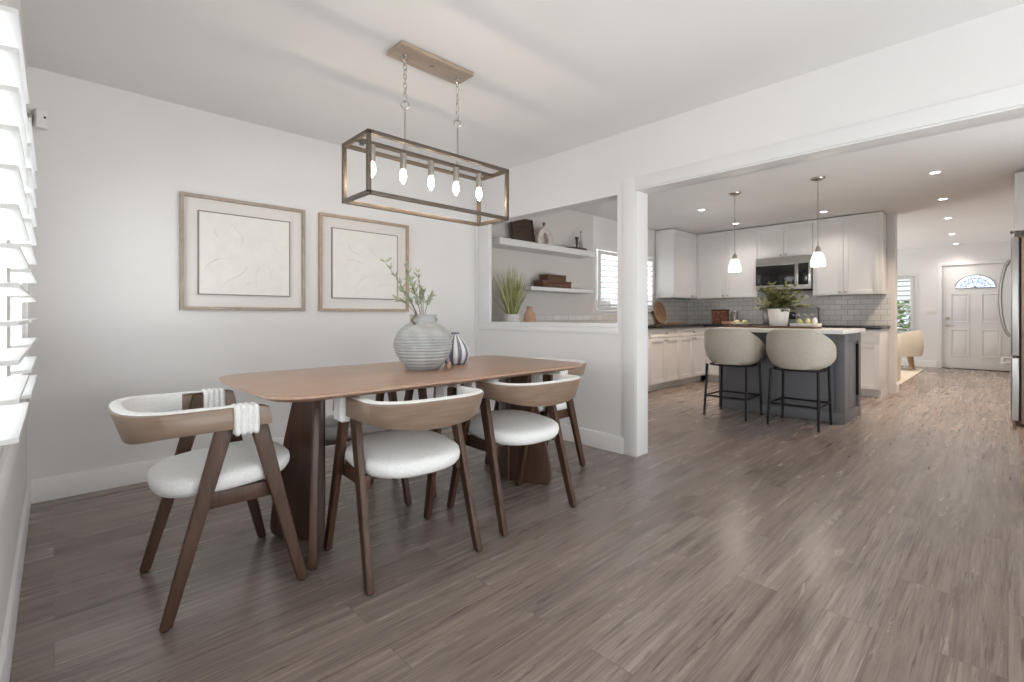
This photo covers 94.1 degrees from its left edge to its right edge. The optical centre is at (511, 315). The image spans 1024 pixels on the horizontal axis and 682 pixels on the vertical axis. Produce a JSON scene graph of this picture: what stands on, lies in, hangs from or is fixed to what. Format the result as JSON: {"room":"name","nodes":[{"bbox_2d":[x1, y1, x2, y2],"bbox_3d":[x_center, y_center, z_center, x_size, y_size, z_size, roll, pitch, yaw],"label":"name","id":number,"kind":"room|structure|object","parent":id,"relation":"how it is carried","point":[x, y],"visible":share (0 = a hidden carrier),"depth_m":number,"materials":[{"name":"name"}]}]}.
{"room":"dining room","nodes":[
{"label":"dining room","id":0,"kind":"room"},
{"bbox_2d":[0,0,26,645],"bbox_3d":[-0.860,-0.175,0.630,0.152,2.450,5.500,0,0,-44],"label":"wall","id":1,"kind":"structure","parent":0,"point":[10,518],"depth_m":1.72,"materials":[{"name":"white paint"}]},
{"bbox_2d":[0,5,28,445],"bbox_3d":[-1.459,-0.210,1.351,0.110,1.180,0.940,0,0,-44],"label":"plantation shutter","id":2,"kind":"object","parent":1,"relation":"attached to","point":[14,97],"visible":1,"depth_m":1.28,"materials":[{"name":"white paint"}]},
{"bbox_2d":[0,0,28,515],"bbox_3d":[-1.781,-0.195,1.708,0.014,1.370,2.070,0,0,-44],"label":"trim","id":3,"kind":"structure","parent":1,"relation":"attached to","point":[8,456],"depth_m":1.40,"materials":[{"name":"white wood"}]},
{"bbox_2d":[0,481,30,681],"bbox_3d":[-0.799,0.985,0.688,0.015,0.130,5.499,0,0,-44],"label":"baseboard","id":4,"kind":"structure","parent":1,"relation":"attached to","point":[8,636],"depth_m":1.60,"materials":[{"name":"white wood"}]},
{"bbox_2d":[9,118,36,398],"bbox_3d":[-2.121,-0.210,2.040,0.110,1.180,0.950,0,0,-44],"label":"plantation shutter","id":5,"kind":"object","parent":1,"relation":"attached to","point":[19,275],"visible":0.29,"depth_m":1.98,"materials":[{"name":"white paint"}]},
{"bbox_2d":[27,66,474,479],"bbox_3d":[-1.667,-0.175,3.806,3.390,2.450,0.200,0,0,-44],"label":"wall","id":6,"kind":"structure","parent":0,"point":[114,164],"depth_m":3.09,"materials":[{"name":"white paint"}]},
{"bbox_2d":[27,108,47,129],"bbox_3d":[-2.655,-1.105,2.669,0.084,0.104,0.056,0,0,-44],"label":"sensor","id":7,"kind":"object","parent":6,"relation":"attached to","point":[40,117],"visible":0.89,"depth_m":2.66,"materials":[{"name":"white plastic"}]},
{"bbox_2d":[27,438,346,503],"bbox_3d":[-1.538,0.985,3.781,3.237,0.130,0.015,0,0,-44],"label":"baseboard","id":8,"kind":"structure","parent":6,"relation":"attached to","point":[71,484],"depth_m":2.84,"materials":[{"name":"white wood"}]},
{"bbox_2d":[179,191,304,310],"bbox_3d":[-1.899,-0.429,3.418,0.805,0.779,0.035,0,0,-44],"label":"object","id":9,"kind":"object","parent":6,"relation":"attached to","point":[234,254],"visible":1,"depth_m":3.38,"materials":[{"name":"beige paper"}]},
{"bbox_2d":[318,212,408,311],"bbox_3d":[-1.237,-0.430,4.055,0.809,0.782,0.035,0,0,-44],"label":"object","id":10,"kind":"object","parent":6,"relation":"attached to","point":[352,276],"visible":0.98,"depth_m":4.01,"materials":[{"name":"white paper"}]},
{"bbox_2d":[9,366,1023,681],"bbox_3d":[3.889,1.100,5.262,13.700,0.100,6.600,0,0,-44],"label":"floor","id":11,"kind":"structure","parent":0,"point":[885,544],"depth_m":1.94,"materials":[{"name":"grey wood"}]},
{"bbox_2d":[108,388,306,632],"bbox_3d":[-1.212,0.685,1.887,0.590,0.728,0.578,0,0,-44],"label":"dining chair","id":12,"kind":"object","parent":11,"relation":"on","point":[233,469],"visible":1,"depth_m":1.75,"materials":[{"name":"brown wood"}]},
{"bbox_2d":[325,392,411,505],"bbox_3d":[-0.952,0.685,2.672,0.578,0.728,0.590,0,0,-44],"label":"dining chair","id":13,"kind":"object","parent":11,"relation":"on","point":[331,425],"visible":0.05,"depth_m":2.52,"materials":[{"name":"brown wood"}]},
{"bbox_2d":[218,355,581,569],"bbox_3d":[-0.485,0.669,2.608,1.830,0.758,0.953,0,0,-44],"label":"dining table","id":14,"kind":"object","parent":11,"relation":"on","point":[303,477],"visible":0.84,"depth_m":2.23,"materials":[{"name":"brown wood"}]},
{"bbox_2d":[393,314,451,370],"bbox_3d":[-0.485,0.140,2.605,0.318,0.299,0.318,0,0,24],"label":"ribbed vase","id":15,"kind":"object","parent":14,"relation":"on","point":[422,344],"visible":1,"depth_m":2.50,"materials":[{"name":"white ceramic"}]},
{"bbox_2d":[380,257,436,313],"bbox_3d":[-0.561,-0.089,2.590,0.315,0.458,0.144,0,0,-13],"label":"sprigs","id":16,"kind":"object","parent":15,"relation":"in","point":[400,288],"visible":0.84,"depth_m":2.58,"materials":[{"name":"green plant"}]},
{"bbox_2d":[446,361,451,368],"bbox_3d":[-0.341,0.268,2.585,0.030,0.044,0.029,0,0,-44],"label":"bead","id":17,"kind":"object","parent":14,"relation":"on","point":[448,365],"visible":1,"depth_m":2.58},
{"bbox_2d":[444,332,468,364],"bbox_3d":[-0.342,0.194,2.875,0.169,0.191,0.172,0,0,-44],"label":"vase","id":18,"kind":"object","parent":14,"relation":"on","point":[459,354],"visible":0.86,"depth_m":2.82,"materials":[{"name":"white ceramic"}]},
{"bbox_2d":[324,384,483,595],"bbox_3d":[-0.452,0.685,2.088,0.578,0.728,0.590,0,0,-40],"label":"dining chair","id":19,"kind":"object","parent":11,"relation":"on","point":[409,448],"visible":0.88,"depth_m":1.95,"materials":[{"name":"brown wood"}]},
{"bbox_2d":[404,388,500,497],"bbox_3d":[-0.465,0.685,3.140,0.578,0.728,0.590,0,0,-44],"label":"dining chair","id":20,"kind":"object","parent":11,"relation":"on","point":[422,393],"visible":0.02,"depth_m":2.95,"materials":[{"name":"brown wood"}]},
{"bbox_2d":[447,373,580,535],"bbox_3d":[0.037,0.685,2.572,0.578,0.728,0.590,0,0,-42],"label":"dining chair","id":21,"kind":"object","parent":11,"relation":"on","point":[490,430],"visible":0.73,"depth_m":2.42,"materials":[{"name":"brown wood"}]},
{"bbox_2d":[484,357,586,466],"bbox_3d":[0.200,0.685,3.395,0.590,0.728,0.578,0,0,-44],"label":"dining chair","id":22,"kind":"object","parent":11,"relation":"on","point":[566,409],"visible":0.27,"depth_m":3.27,"materials":[{"name":"brown wood"}]},
{"bbox_2d":[648,329,649,385],"bbox_3d":[1.403,0.610,6.436,0.778,0.876,0.634,0,0,-44],"label":"base cabinet","id":23,"kind":"object","parent":11,"relation":"on","point":[648,329],"visible":0.12,"depth_m":6.49,"materials":[{"name":"white paint"}]},
{"bbox_2d":[648,328,678,390],"bbox_3d":[1.988,0.610,6.997,0.838,0.876,0.634,0,0,-44],"label":"base cabinet","id":24,"kind":"object","parent":11,"relation":"on","point":[664,342],"visible":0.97,"depth_m":6.77,"materials":[{"name":"white paint"}]},
{"bbox_2d":[675,327,704,385],"bbox_3d":[2.607,0.610,7.592,0.876,0.876,0.634,0,0,-44],"label":"base cabinet","id":25,"kind":"object","parent":11,"relation":"on","point":[691,339],"visible":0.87,"depth_m":7.35,"materials":[{"name":"white paint"}]},
{"bbox_2d":[706,327,718,381],"bbox_3d":[3.574,0.610,7.658,0.664,0.876,0.667,0,0,-44],"label":"base cabinet","id":26,"kind":"object","parent":11,"relation":"on","point":[713,371],"visible":0.12,"depth_m":7.64,"materials":[{"name":"white paint"}]},
{"bbox_2d":[703,328,764,420],"bbox_3d":[2.350,0.585,5.059,0.504,0.926,0.570,0,0,-44],"label":"bar stool","id":27,"kind":"object","parent":11,"relation":"on","point":[730,347],"visible":1,"depth_m":4.87,"materials":[{"name":"fabric"}]},
{"bbox_2d":[750,307,818,325],"bbox_3d":[4.063,0.459,7.134,0.676,1.178,0.758,0,0,-44],"label":"range","id":28,"kind":"object","parent":11,"relation":"on","point":[804,313],"visible":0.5,"depth_m":7.21,"materials":[{"name":"silver metal"}]},
{"bbox_2d":[750,324,789,325],"bbox_3d":[4.050,0.138,7.122,0.560,0.012,0.754,0,0,-44],"label":"cooktop","id":29,"kind":"object","parent":28,"relation":"in","point":[757,324],"depth_m":7.15,"materials":[{"name":"black glass"}]},
{"bbox_2d":[719,332,860,423],"bbox_3d":[3.052,0.610,5.281,0.720,0.874,1.214,0,0,-44],"label":"kitchen island","id":30,"kind":"object","parent":11,"relation":"on","point":[845,371],"visible":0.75,"depth_m":4.93,"materials":[{"name":"grey wood"}]},
{"bbox_2d":[705,327,864,333],"bbox_3d":[2.970,0.151,5.215,0.990,0.038,1.295,0,0,-44],"label":"island countertop","id":31,"kind":"structure","parent":30,"relation":"on","point":[764,330],"depth_m":4.89,"materials":[{"name":"white stone"}]},
{"bbox_2d":[724,325,821,328],"bbox_3d":[2.907,0.121,5.345,0.300,0.018,0.920,0,0,-44],"label":"serving board","id":32,"kind":"object","parent":31,"relation":"on","point":[748,326],"visible":0.91,"depth_m":5.19,"materials":[{"name":"brown wood"}]},
{"bbox_2d":[731,323,750,325],"bbox_3d":[2.682,0.096,5.580,0.220,0.032,0.220,0,0,-44],"label":"dish","id":33,"kind":"object","parent":32,"relation":"on","point":[735,324],"visible":0.95,"depth_m":5.51,"materials":[{"name":"white ceramic"}]},
{"bbox_2d":[752,280,813,325],"bbox_3d":[2.997,-0.141,5.294,0.678,0.506,0.599,0,0,-44],"label":"potted plant","id":34,"kind":"object","parent":32,"relation":"on","point":[778,315],"visible":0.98,"depth_m":5.22,"materials":[{"name":"green plant"}]},
{"bbox_2d":[790,323,821,326],"bbox_3d":[3.143,0.096,5.100,0.160,0.032,0.260,0,0,-44],"label":"tray","id":35,"kind":"object","parent":31,"relation":"on","point":[791,324],"visible":0.98,"depth_m":5.04,"materials":[{"name":"white ceramic"}]},
{"bbox_2d":[804,319,811,323],"bbox_3d":[3.157,0.058,5.086,0.068,0.088,0.067,0,0,-44],"label":"pear","id":36,"kind":"object","parent":35,"relation":"on","point":[807,321],"visible":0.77,"depth_m":5.07,"materials":[{"name":"yellow food"}]},
{"bbox_2d":[812,318,817,323],"bbox_3d":[3.202,0.059,5.039,0.052,0.086,0.051,0,0,-44],"label":"salt shaker","id":37,"kind":"object","parent":35,"relation":"on","point":[814,321],"visible":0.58,"depth_m":5.02,"materials":[{"name":"white ceramic"}]},
{"bbox_2d":[766,329,835,431],"bbox_3d":[2.783,0.585,4.609,0.504,0.926,0.570,0,0,-44],"label":"bar stool","id":38,"kind":"object","parent":11,"relation":"on","point":[799,350],"visible":1,"depth_m":4.43,"materials":[{"name":"fabric"}]},
{"bbox_2d":[861,329,888,397],"bbox_3d":[4.624,0.610,6.565,0.664,0.876,0.800,0,0,-44],"label":"base cabinet","id":39,"kind":"object","parent":11,"relation":"on","point":[874,342],"visible":0.23,"depth_m":6.17,"materials":[{"name":"white paint"}]},
{"bbox_2d":[822,325,889,328],"bbox_3d":[4.625,0.150,6.566,0.660,0.040,0.830,0,0,-44],"label":"countertop","id":40,"kind":"structure","parent":39,"relation":"on","point":[823,326],"depth_m":6.34,"materials":[{"name":"black stone"}]},
{"bbox_2d":[897,367,924,384],"bbox_3d":[6.218,1.042,9.116,3.100,0.015,2.270,0,0,-44],"label":"rug","id":41,"kind":"object","parent":11,"relation":"on","point":[906,374],"visible":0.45,"depth_m":8.57,"materials":[{"name":"beige fabric"}]},
{"bbox_2d":[897,338,901,380],"bbox_3d":[5.846,0.690,7.975,0.858,0.683,1.038,0,0,-44],"label":"armchair","id":42,"kind":"object","parent":41,"relation":"on","point":[899,354],"visible":0.02,"depth_m":7.58,"materials":[{"name":"beige fabric"}]},
{"bbox_2d":[897,330,923,369],"bbox_3d":[7.602,0.647,9.264,0.680,0.767,0.625,0,0,-44],"label":"barrel chair","id":43,"kind":"object","parent":41,"relation":"on","point":[912,342],"visible":0.6,"depth_m":8.98,"materials":[{"name":"beige fabric"}]},
{"bbox_2d":[998,237,1023,423],"bbox_3d":[5.316,0.149,4.614,0.900,1.798,0.849,0,0,-44],"label":"refrigerator","id":44,"kind":"object","parent":11,"relation":"on","point":[1016,261],"visible":1,"depth_m":4.52,"materials":[{"name":"silver metal"}]},
{"bbox_3d":[0.145,0.610,5.226,0.850,0.876,0.634,0,0,-44],"label":"base cabinet","id":45,"kind":"object","parent":11,"relation":"on","visible":0},
{"bbox_2d":[648,323,756,328],"bbox_3d":[1.831,0.150,6.404,4.915,0.040,1.273,0,0,-44],"label":"countertop","id":46,"kind":"structure","parent":45,"relation":"on","point":[650,326],"depth_m":7.29,"materials":[{"name":"black stone"}]},
{"bbox_2d":[492,265,530,321],"bbox_3d":[-0.028,-0.210,5.173,0.708,0.680,0.361,0,0,-44],"label":"grass plant","id":47,"kind":"object","parent":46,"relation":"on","point":[510,300],"visible":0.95,"depth_m":5.13,"materials":[{"name":"green plant"}]},
{"bbox_2d":[654,302,665,323],"bbox_3d":[2.422,-0.056,7.799,0.364,0.361,0.074,0,0,-44],"label":"round board","id":48,"kind":"object","parent":46,"relation":"on","point":[659,309],"visible":1,"depth_m":7.78,"materials":[{"name":"brown wood"}]},
{"bbox_2d":[667,322,684,323],"bbox_3d":[2.695,0.115,7.832,0.300,0.030,0.160,0,0,-44],"label":"board","id":49,"kind":"object","parent":46,"relation":"on","point":[667,322],"visible":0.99,"depth_m":7.74,"materials":[{"name":"brown wood"}]},
{"bbox_2d":[711,309,729,323],"bbox_3d":[3.439,0.012,7.860,0.184,0.235,0.236,0,0,-44],"label":"cutting board","id":50,"kind":"object","parent":46,"relation":"on","point":[718,316],"visible":0.89,"depth_m":7.80,"materials":[{"name":"brown wood"}]},
{"bbox_2d":[722,321,741,323],"bbox_3d":[3.517,0.107,7.554,0.220,0.045,0.300,0,0,-44],"label":"board","id":51,"kind":"object","parent":46,"relation":"on","point":[723,322],"visible":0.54,"depth_m":7.51,"materials":[{"name":"brown wood"}]},
{"bbox_2d":[20,0,1023,249],"bbox_3d":[3.889,-1.460,5.262,13.700,0.120,6.600,0,0,-44],"label":"ceiling","id":52,"kind":"structure","parent":0,"point":[551,77],"depth_m":2.74,"materials":[{"name":"white paint"}]},
{"bbox_2d":[342,40,508,225],"bbox_3d":[-0.440,-0.985,2.628,0.906,0.828,0.279,0,0,-44],"label":"linear chandelier","id":53,"kind":"object","parent":52,"relation":"hanging from","point":[405,52],"visible":1,"depth_m":2.56,"materials":[{"name":"brown metal"}]},
{"bbox_2d":[371,144,375,176],"bbox_3d":[-0.699,-0.773,2.380,0.037,0.162,0.037,0,0,-44],"label":"bulb","id":54,"kind":"object","parent":53,"relation":"attached to","point":[373,169],"depth_m":2.37,"materials":[{"name":"silver glass"}]},
{"bbox_2d":[400,153,406,183],"bbox_3d":[-0.571,-0.773,2.502,0.037,0.162,0.037,0,0,-44],"label":"bulb","id":55,"kind":"object","parent":53,"relation":"attached to","point":[403,176],"depth_m":2.49,"materials":[{"name":"silver glass"}]},
{"bbox_2d":[428,160,433,189],"bbox_3d":[-0.446,-0.773,2.623,0.037,0.162,0.037,0,0,-44],"label":"socket","id":56,"kind":"object","parent":53,"relation":"attached to","point":[430,162],"depth_m":2.61,"materials":[{"name":"silver glass"}]},
{"bbox_2d":[453,167,458,194],"bbox_3d":[-0.322,-0.773,2.741,0.037,0.162,0.037,0,0,-44],"label":"socket","id":57,"kind":"object","parent":53,"relation":"attached to","point":[455,169],"depth_m":2.73,"materials":[{"name":"silver glass"}]},
{"bbox_2d":[476,173,481,199],"bbox_3d":[-0.198,-0.773,2.861,0.037,0.162,0.037,0,0,-44],"label":"socket","id":58,"kind":"object","parent":53,"relation":"attached to","point":[478,175],"depth_m":2.85,"materials":[{"name":"silver glass"}]},
{"bbox_2d":[728,192,740,271],"bbox_3d":[2.536,-0.952,5.426,0.138,0.894,0.138,0,0,-44],"label":"pendant light","id":59,"kind":"object","parent":52,"relation":"hanging from","point":[734,265],"visible":1,"depth_m":5.40,"materials":[{"name":"white glass"}]},
{"bbox_2d":[810,176,825,266],"bbox_3d":[3.104,-0.952,4.835,0.138,0.894,0.138,0,0,-44],"label":"pendant light","id":60,"kind":"object","parent":52,"relation":"hanging from","point":[818,258],"visible":1,"depth_m":4.81,"materials":[{"name":"white glass"}]},
{"bbox_2d":[815,246,820,251],"bbox_3d":[3.104,-0.675,4.835,0.052,0.070,0.052,0,0,-44],"label":"socket","id":61,"kind":"object","parent":60,"relation":"attached to","point":[817,249],"depth_m":4.82,"materials":[{"name":"silver metal"}]},
{"bbox_2d":[927,171,943,174],"bbox_3d":[4.127,-1.397,4.649,0.124,0.004,0.124,0,0,-44],"label":"recessed light","id":62,"kind":"object","parent":52,"relation":"in","point":[933,172],"visible":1,"depth_m":4.64,"materials":[{"name":"white"}]},
{"bbox_2d":[576,215,655,314],"bbox_3d":[2.970,-0.175,8.513,9.820,2.450,0.160,0,0,-44],"label":"wall","id":63,"kind":"structure","parent":0,"point":[604,230],"depth_m":6.89,"materials":[{"name":"white paint"}]},
{"bbox_2d":[492,210,592,313],"bbox_3d":[0.358,-0.710,5.886,2.128,1.377,0.008,0,0,-44],"label":"wall","id":64,"kind":"structure","parent":63,"relation":"attached to","point":[564,226],"depth_m":6.06,"materials":[{"name":"beige paint"}]},
{"bbox_2d":[492,237,594,258],"bbox_3d":[0.384,-0.800,5.716,1.675,0.070,0.272,0,0,-44],"label":"floating shelf","id":65,"kind":"object","parent":63,"relation":"attached to","point":[500,242],"visible":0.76,"depth_m":5.57,"materials":[{"name":"white wood"}]},
{"bbox_2d":[510,219,535,242],"bbox_3d":[0.127,-0.987,5.525,0.360,0.299,0.075,0,0,-44],"label":"artwork","id":66,"kind":"object","parent":65,"relation":"on","point":[523,229],"visible":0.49,"depth_m":5.53,"materials":[{"name":"brown wood"}]},
{"bbox_2d":[535,222,552,244],"bbox_3d":[0.383,-0.981,5.721,0.279,0.290,0.060,0,0,-44],"label":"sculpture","id":67,"kind":"object","parent":65,"relation":"on","point":[542,231],"visible":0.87,"depth_m":5.70,"materials":[{"name":"beige ceramic"}]},
{"bbox_2d":[567,247,587,250],"bbox_3d":[0.815,-0.851,6.123,0.418,0.030,0.220,0,0,-44],"label":"tray","id":68,"kind":"object","parent":65,"relation":"on","point":[580,248],"visible":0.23,"depth_m":6.01,"materials":[{"name":"brown wood"}]},
{"bbox_2d":[579,231,582,247],"bbox_3d":[0.898,-0.983,6.216,0.056,0.264,0.056,0,0,-44],"label":"slim bottle","id":69,"kind":"object","parent":68,"relation":"on","point":[580,241],"visible":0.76,"depth_m":6.20,"materials":[{"name":"grey"}]},
{"bbox_2d":[520,286,593,293],"bbox_3d":[0.555,-0.317,5.895,1.170,0.043,0.252,0,0,-44],"label":"floating shelf","id":70,"kind":"object","parent":63,"relation":"attached to","point":[530,288],"visible":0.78,"depth_m":5.74,"materials":[{"name":"white wood"}]},
{"bbox_2d":[533,280,571,288],"bbox_3d":[0.498,-0.382,5.832,0.526,0.086,0.166,0,0,-44],"label":"box","id":71,"kind":"object","parent":70,"relation":"on","point":[538,283],"visible":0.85,"depth_m":5.71,"materials":[{"name":"brown wood"}]},
{"bbox_2d":[539,274,565,281],"bbox_3d":[0.502,-0.463,5.835,0.336,0.074,0.146,0,0,-44],"label":"box","id":72,"kind":"object","parent":71,"relation":"on","point":[552,277],"visible":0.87,"depth_m":5.75,"materials":[{"name":"brown wood"}]},
{"bbox_2d":[492,297,687,323],"bbox_3d":[1.375,-0.091,6.860,4.945,0.438,0.012,0,0,-44],"label":"backsplash","id":73,"kind":"structure","parent":63,"relation":"attached to","point":[676,309],"depth_m":6.94,"materials":[{"name":"white tile"}]},
{"bbox_2d":[598,250,616,310],"bbox_3d":[1.482,-0.500,6.913,0.736,0.840,0.085,0,0,-44],"label":"plantation shutter","id":74,"kind":"object","parent":63,"relation":"attached to","point":[600,253],"visible":0.55,"depth_m":6.76,"materials":[{"name":"white paint"}]},
{"bbox_2d":[594,246,653,314],"bbox_3d":[1.725,-0.500,7.197,1.600,0.960,0.012,0,0,-44],"label":"trim","id":75,"kind":"structure","parent":63,"relation":"attached to","point":[596,248],"depth_m":6.67,"materials":[{"name":"white wood"}]},
{"bbox_2d":[648,258,654,310],"bbox_3d":[2.018,-0.500,7.428,0.736,0.840,0.085,0,0,-44],"label":"plantation shutter","id":76,"kind":"object","parent":63,"relation":"attached to","point":[650,260],"visible":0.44,"depth_m":7.63,"materials":[{"name":"white paint"}]},
{"bbox_2d":[655,229,696,298],"bbox_3d":[2.757,-0.840,7.937,0.824,1.090,0.344,0,0,-44],"label":"upper cabinet","id":77,"kind":"object","parent":63,"relation":"attached to","point":[675,250],"visible":1,"depth_m":7.72,"materials":[{"name":"white paint"}]},
{"bbox_2d":[479,3,1023,436],"bbox_3d":[1.511,-0.175,3.046,0.140,2.450,5.700,0,0,-44],"label":"wall","id":78,"kind":"structure","parent":0,"point":[985,54],"depth_m":3.09,"materials":[{"name":"white paint"}]},
{"bbox_2d":[475,181,489,355],"bbox_3d":[-0.302,-0.239,4.823,0.012,2.319,0.224,0,0,-44],"label":"trim","id":79,"kind":"structure","parent":78,"relation":"attached to","point":[482,233],"depth_m":4.82,"materials":[{"name":"white paint"}]},
{"bbox_2d":[479,321,618,333],"bbox_3d":[0.293,0.096,4.312,0.166,0.080,1.666,0,0,-44],"label":"trim","id":80,"kind":"structure","parent":78,"relation":"attached to","point":[613,328],"depth_m":4.11,"materials":[{"name":"white wood"}]},
{"bbox_2d":[523,306,535,321],"bbox_3d":[0.191,0.013,5.156,0.138,0.234,0.138,0,0,-44],"label":"clay vase","id":81,"kind":"object","parent":80,"relation":"on","point":[529,315],"visible":0.8,"depth_m":5.11,"materials":[{"name":"orange ceramic"}]},
{"bbox_2d":[491,409,622,453],"bbox_3d":[0.239,0.985,4.258,0.015,0.130,1.759,0,0,-44],"label":"baseboard","id":82,"kind":"structure","parent":78,"relation":"attached to","point":[601,440],"depth_m":3.79,"materials":[{"name":"white wood"}]},
{"bbox_2d":[623,84,1023,456],"bbox_3d":[1.952,0.007,2.587,0.164,2.085,3.025,0,0,-44],"label":"trim","id":83,"kind":"structure","parent":78,"relation":"attached to","point":[1005,104],"depth_m":3.18,"materials":[{"name":"white paint"}]},
{"bbox_2d":[701,213,896,392],"bbox_3d":[4.243,-0.175,7.585,0.170,2.450,2.940,0,0,-44],"label":"wall","id":84,"kind":"structure","parent":0,"point":[892,217],"depth_m":6.50,"materials":[{"name":"white paint"}]},
{"bbox_2d":[720,304,726,309],"bbox_3d":[3.601,-0.140,8.106,0.008,0.120,0.120,0,0,-44],"label":"outlet","id":85,"kind":"object","parent":84,"relation":"attached to","point":[722,306],"visible":0.71,"depth_m":8.11,"materials":[{"name":"grey plastic"}]},
{"bbox_2d":[697,227,763,298],"bbox_3d":[3.589,-0.840,7.873,0.344,1.090,0.957,0,0,-44],"label":"upper cabinet","id":86,"kind":"object","parent":84,"relation":"attached to","point":[715,251],"visible":0.96,"depth_m":7.76,"materials":[{"name":"white paint"}]},
{"bbox_2d":[757,220,812,258],"bbox_3d":[4.182,-1.137,7.256,0.344,0.495,0.752,0,0,-44],"label":"upper cabinet","id":87,"kind":"object","parent":84,"relation":"attached to","point":[796,238],"visible":0.92,"depth_m":7.14,"materials":[{"name":"white paint"}]},
{"bbox_2d":[756,254,812,291],"bbox_3d":[4.155,-0.634,7.229,0.419,0.502,0.744,0,0,-44],"label":"microwave","id":88,"kind":"object","parent":87,"relation":"attached to","point":[797,270],"visible":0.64,"depth_m":7.08,"materials":[{"name":"silver metal"}]},
{"bbox_2d":[688,293,891,324],"bbox_3d":[4.163,-0.091,7.536,0.012,0.438,2.899,0,0,-44],"label":"backsplash","id":89,"kind":"structure","parent":84,"relation":"attached to","point":[848,309],"depth_m":7.02,"materials":[{"name":"white tile"}]},
{"bbox_2d":[813,211,886,295],"bbox_3d":[4.723,-0.840,6.692,0.344,1.090,0.806,0,0,-44],"label":"upper cabinet","id":90,"kind":"object","parent":84,"relation":"attached to","point":[854,247],"visible":0.92,"depth_m":6.55,"materials":[{"name":"white paint"}]},
{"bbox_2d":[895,383,898,393],"bbox_3d":[5.267,0.985,6.520,0.194,0.130,0.015,0,0,-44],"label":"baseboard","id":91,"kind":"structure","parent":84,"relation":"attached to","point":[896,384],"depth_m":6.48,"materials":[{"name":"white wood"}]},
{"bbox_2d":[897,241,1010,367],"bbox_3d":[8.284,-0.175,10.185,0.160,2.450,5.110,0,0,-44],"label":"wall","id":92,"kind":"structure","parent":0,"point":[924,262],"depth_m":9.76,"materials":[{"name":"white paint"}]},
{"bbox_2d":[897,277,912,332],"bbox_3d":[7.955,-0.230,10.362,0.095,1.180,1.180,0,0,-44],"label":"plantation shutter","id":93,"kind":"object","parent":92,"relation":"attached to","point":[898,278],"visible":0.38,"depth_m":9.99,"materials":[{"name":"white paint"}]},
{"bbox_2d":[897,273,917,333],"bbox_3d":[7.976,-0.230,10.382,0.012,1.320,1.320,0,0,-44],"label":"trim","id":94,"kind":"structure","parent":92,"relation":"attached to","point":[915,275],"depth_m":9.93,"materials":[{"name":"white wood"}]},
{"bbox_2d":[913,277,913,330],"bbox_3d":[8.066,-0.230,10.469,0.050,1.200,1.200,0,0,-44],"label":"window","id":95,"kind":"structure","parent":92,"relation":"in","point":[913,277],"depth_m":10.03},
{"bbox_2d":[901,359,936,367],"bbox_3d":[7.600,0.985,10.770,0.015,0.130,3.000,0,0,-44],"label":"baseboard","id":96,"kind":"structure","parent":92,"relation":"attached to","point":[919,363],"depth_m":9.86,"materials":[{"name":"white wood"}]},
{"bbox_2d":[925,308,936,313],"bbox_3d":[8.578,-0.105,9.754,0.011,0.120,0.180,0,0,-44],"label":"switch plate","id":97,"kind":"object","parent":92,"relation":"attached to","point":[927,310],"visible":1,"depth_m":9.75,"materials":[{"name":"white plastic"}]},
{"bbox_2d":[938,259,1007,367],"bbox_3d":[9.025,-0.010,9.289,0.013,2.120,1.080,0,0,-44],"label":"trim","id":98,"kind":"structure","parent":92,"relation":"attached to","point":[940,265],"depth_m":9.65,"materials":[{"name":"white wood"}]},
{"bbox_2d":[942,263,1009,371],"bbox_3d":[9.046,0.025,9.309,0.134,2.050,0.960,0,0,-44],"label":"door","id":99,"kind":"structure","parent":92,"relation":"in","point":[974,337],"depth_m":9.31,"materials":[{"name":"white paint"}]},
{"bbox_2d":[955,275,995,288],"bbox_3d":[9.039,-0.675,9.302,0.017,0.264,0.579,0,0,-44],"label":"fan light","id":100,"kind":"object","parent":99,"relation":"attached to","point":[961,281],"depth_m":9.30,"materials":[{"name":"blue"}]},
{"bbox_3d":[6.451,-0.175,4.992,9.680,2.450,0.140,0,0,-44],"label":"wall","id":101,"kind":"structure","parent":0,"visible":0},
{"bbox_2d":[1010,172,1023,237],"bbox_3d":[5.347,-1.085,4.582,0.900,0.550,0.769,0,0,-44],"label":"upper cabinet","id":102,"kind":"object","parent":101,"relation":"attached to","point":[1018,231],"visible":0.9,"depth_m":4.51,"materials":[{"name":"white paint"}]},
{"label":"outside","id":103,"kind":"structure","parent":0,"visible":0},
{"bbox_3d":[0.141,1.285,7.070,70.000,0.230,70.000,0,0,-44],"label":"ground","id":104,"kind":"structure","parent":103,"visible":0},
{"bbox_2d":[597,299,609,307],"bbox_3d":[-0.354,0.400,8.307,7.000,1.540,0.130,0,0,-44],"label":"fence","id":105,"kind":"object","parent":104,"relation":"on","point":[602,302],"visible":0.02,"depth_m":10.52,"materials":[{"name":"white"}]},
{"bbox_2d":[897,299,909,330],"bbox_3d":[9.049,0.383,12.182,1.599,1.850,4.464,0,0,-44],"label":"hedge","id":106,"kind":"object","parent":104,"relation":"on","point":[898,302],"visible":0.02,"depth_m":11.47,"materials":[{"name":"green plant"}]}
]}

